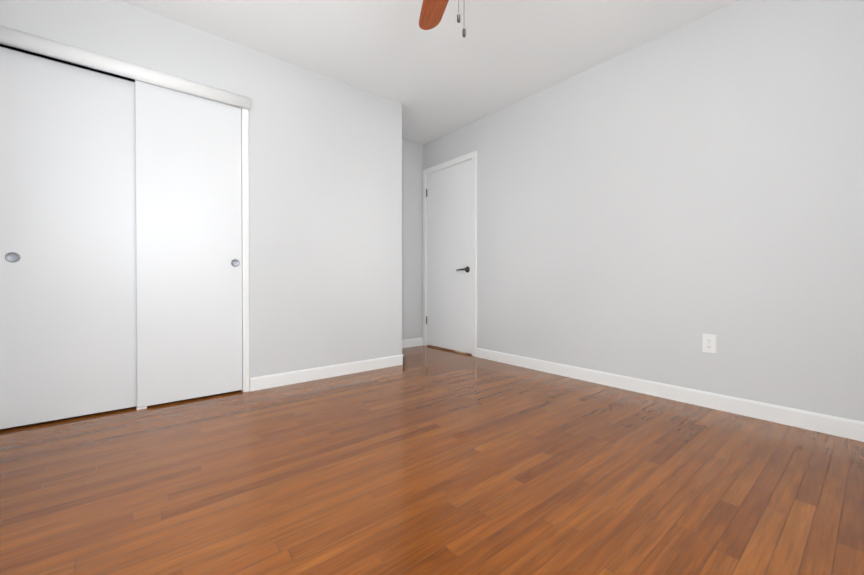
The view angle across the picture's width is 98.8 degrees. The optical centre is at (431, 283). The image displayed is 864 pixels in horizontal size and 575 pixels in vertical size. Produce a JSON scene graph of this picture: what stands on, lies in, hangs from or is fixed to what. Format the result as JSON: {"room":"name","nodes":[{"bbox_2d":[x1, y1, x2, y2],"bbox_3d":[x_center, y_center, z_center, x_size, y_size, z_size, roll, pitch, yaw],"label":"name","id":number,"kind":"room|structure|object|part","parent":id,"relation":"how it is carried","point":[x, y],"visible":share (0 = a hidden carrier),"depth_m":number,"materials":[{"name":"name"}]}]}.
{"room":"empty bedroom","nodes":[
{"label":"empty bedroom","id":0,"kind":"room"},
{"bbox_2d":[0,0,401,387],"bbox_3d":[-1.305,-0.455,2.716,2.560,2.450,0.110,0,1,-39],"label":"wall","id":1,"kind":"structure","parent":0,"point":[325,220],"depth_m":2.87,"materials":[{"name":"white paint"}]},
{"bbox_2d":[0,43,134,80],"bbox_3d":[-1.817,-1.268,2.277,1.160,0.022,0.086,0,1,-39],"label":"trim","id":2,"kind":"structure","parent":1,"relation":"attached to","point":[33,53],"depth_m":2.10,"materials":[{"name":"black metal"}]},
{"bbox_2d":[0,47,136,428],"bbox_3d":[-2.037,-0.237,2.126,0.613,1.996,0.032,0,1,-39],"label":"closet door","id":3,"kind":"structure","parent":1,"relation":"in","point":[68,336],"depth_m":2.08,"materials":[{"name":"white wood"}]},
{"bbox_2d":[5,252,20,261],"bbox_3d":[-2.215,-0.139,1.957,0.055,0.055,0.004,0,1,-39],"label":"door pull","id":4,"kind":"object","parent":3,"relation":"attached to","point":[12,257],"visible":1,"depth_m":1.96,"materials":[{"name":"silver metal"}]},
{"bbox_2d":[0,26,250,109],"bbox_3d":[-1.769,-1.274,2.232,1.236,0.085,0.037,0,1,-39],"label":"valance","id":5,"kind":"object","parent":1,"relation":"attached to","point":[37,44],"visible":0.88,"depth_m":2.15,"materials":[{"name":"white wood"}]},
{"bbox_2d":[135,80,241,407],"bbox_3d":[-1.585,-0.248,2.452,0.586,2.012,0.032,0,1,-39],"label":"closet door","id":6,"kind":"structure","parent":1,"relation":"in","point":[188,241],"depth_m":2.42,"materials":[{"name":"white wood"}]},
{"bbox_2d":[231,259,239,266],"bbox_3d":[-1.381,-0.144,2.598,0.055,0.055,0.004,0,1,-39],"label":"door pull","id":7,"kind":"object","parent":6,"relation":"attached to","point":[235,263],"visible":1,"depth_m":2.60,"materials":[{"name":"silver metal"}]},
{"bbox_2d":[241,108,244,391],"bbox_3d":[-1.821,-0.259,2.290,1.184,2.065,0.114,0,1,-39],"label":"door frame","id":8,"kind":"structure","parent":1,"relation":"attached to","point":[243,313],"depth_m":2.62,"materials":[{"name":"white wood"}]},
{"bbox_2d":[244,109,249,391],"bbox_3d":[-1.780,-0.269,2.249,1.230,2.085,0.010,0,1,-39],"label":"trim","id":9,"kind":"structure","parent":1,"relation":"attached to","point":[246,226],"depth_m":2.63,"materials":[{"name":"white wood"}]},
{"bbox_2d":[250,354,403,390],"bbox_3d":[-0.784,0.720,3.074,1.343,0.095,0.015,0,1,-39],"label":"baseboard","id":10,"kind":"structure","parent":1,"relation":"attached to","point":[281,379],"depth_m":2.98,"materials":[{"name":"white wood"}]},
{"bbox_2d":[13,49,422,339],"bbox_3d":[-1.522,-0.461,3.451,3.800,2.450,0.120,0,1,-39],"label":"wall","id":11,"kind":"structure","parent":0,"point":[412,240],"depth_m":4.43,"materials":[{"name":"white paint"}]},
{"bbox_2d":[402,337,422,347],"bbox_3d":[-0.414,0.710,4.286,0.800,0.095,0.015,0,1,-39],"label":"baseboard","id":12,"kind":"structure","parent":11,"relation":"attached to","point":[413,342],"depth_m":4.43,"materials":[{"name":"white wood"}]},
{"bbox_2d":[121,0,737,144],"bbox_3d":[-0.129,-1.722,1.751,3.800,0.100,4.500,0,1,-39],"label":"ceiling","id":13,"kind":"structure","parent":0,"point":[444,76],"depth_m":2.55,"materials":[{"name":"white paint"}]},
{"bbox_2d":[419,0,465,36],"bbox_3d":[0.145,-1.343,1.469,1.180,0.653,1.179,0,1,-39],"label":"ceiling fan","id":14,"kind":"object","parent":13,"relation":"hanging from","point":[431,13],"visible":1,"depth_m":1.94,"materials":[{"name":"brown wood"}]},
{"bbox_3d":[0.017,-1.428,1.884,0.144,0.006,0.410,-14,3,-12],"label":"blade","id":15,"kind":"part","parent":14,"relation":"part of","materials":[{"name":"brown wood"}]},
{"bbox_3d":[0.111,-1.205,1.530,0.015,0.254,0.015,0,1,-39],"label":"pull chain","id":16,"kind":"part","parent":14,"relation":"part of","materials":[{"name":"grey metal"}]},
{"bbox_3d":[0.133,-1.175,1.530,0.015,0.315,0.015,0,1,-39],"label":"pull chain","id":17,"kind":"part","parent":14,"relation":"part of","materials":[{"name":"grey metal"}]},
{"bbox_2d":[0,345,863,574],"bbox_3d":[0.334,0.825,2.153,5.000,0.100,4.500,0,1,-39],"label":"floor","id":18,"kind":"structure","parent":0,"point":[425,460],"depth_m":1.44,"materials":[{"name":"brown wood"}]},
{"bbox_2d":[427,345,471,355],"bbox_3d":[0.227,0.753,4.232,0.128,0.010,0.768,0,1,-39],"label":"threshold","id":19,"kind":"object","parent":18,"relation":"on","point":[447,349],"visible":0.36,"depth_m":4.24,"materials":[{"name":"brown wood"}]},
{"bbox_2d":[423,0,863,421],"bbox_3d":[1.329,-0.456,2.885,0.120,2.450,4.380,0,1,-39],"label":"wall","id":20,"kind":"structure","parent":0,"point":[655,209],"depth_m":2.36,"materials":[{"name":"white paint"}]},
{"bbox_2d":[427,160,471,353],"bbox_3d":[0.177,-0.283,4.183,0.087,2.051,0.762,0,1,-39],"label":"door","id":21,"kind":"structure","parent":20,"relation":"in","point":[449,257],"depth_m":4.16,"materials":[{"name":"white wood"}]},
{"bbox_3d":[0.330,-0.150,3.970,0.052,0.066,0.159,0,1,-39],"label":"handle","id":22,"kind":"part","parent":21,"relation":"part of","materials":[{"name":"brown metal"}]},
{"bbox_2d":[423,151,476,356],"bbox_3d":[0.221,-0.309,4.219,0.138,2.134,0.896,0,1,-39],"label":"door frame","id":23,"kind":"structure","parent":20,"relation":"attached to","point":[473,155],"depth_m":3.87,"materials":[{"name":"white wood"}]},
{"bbox_2d":[476,348,863,441],"bbox_3d":[1.528,0.724,2.546,0.015,0.095,3.349,0,1,-39],"label":"baseboard","id":24,"kind":"structure","parent":20,"relation":"attached to","point":[833,425],"depth_m":2.32,"materials":[{"name":"white wood"}]},
{"bbox_2d":[702,334,715,352],"bbox_3d":[1.727,0.373,2.308,0.008,0.114,0.070,0,1,-39],"label":"electrical outlet","id":25,"kind":"object","parent":20,"relation":"attached to","point":[709,343],"visible":1,"depth_m":2.31,"materials":[{"name":"white plastic"}]}
]}

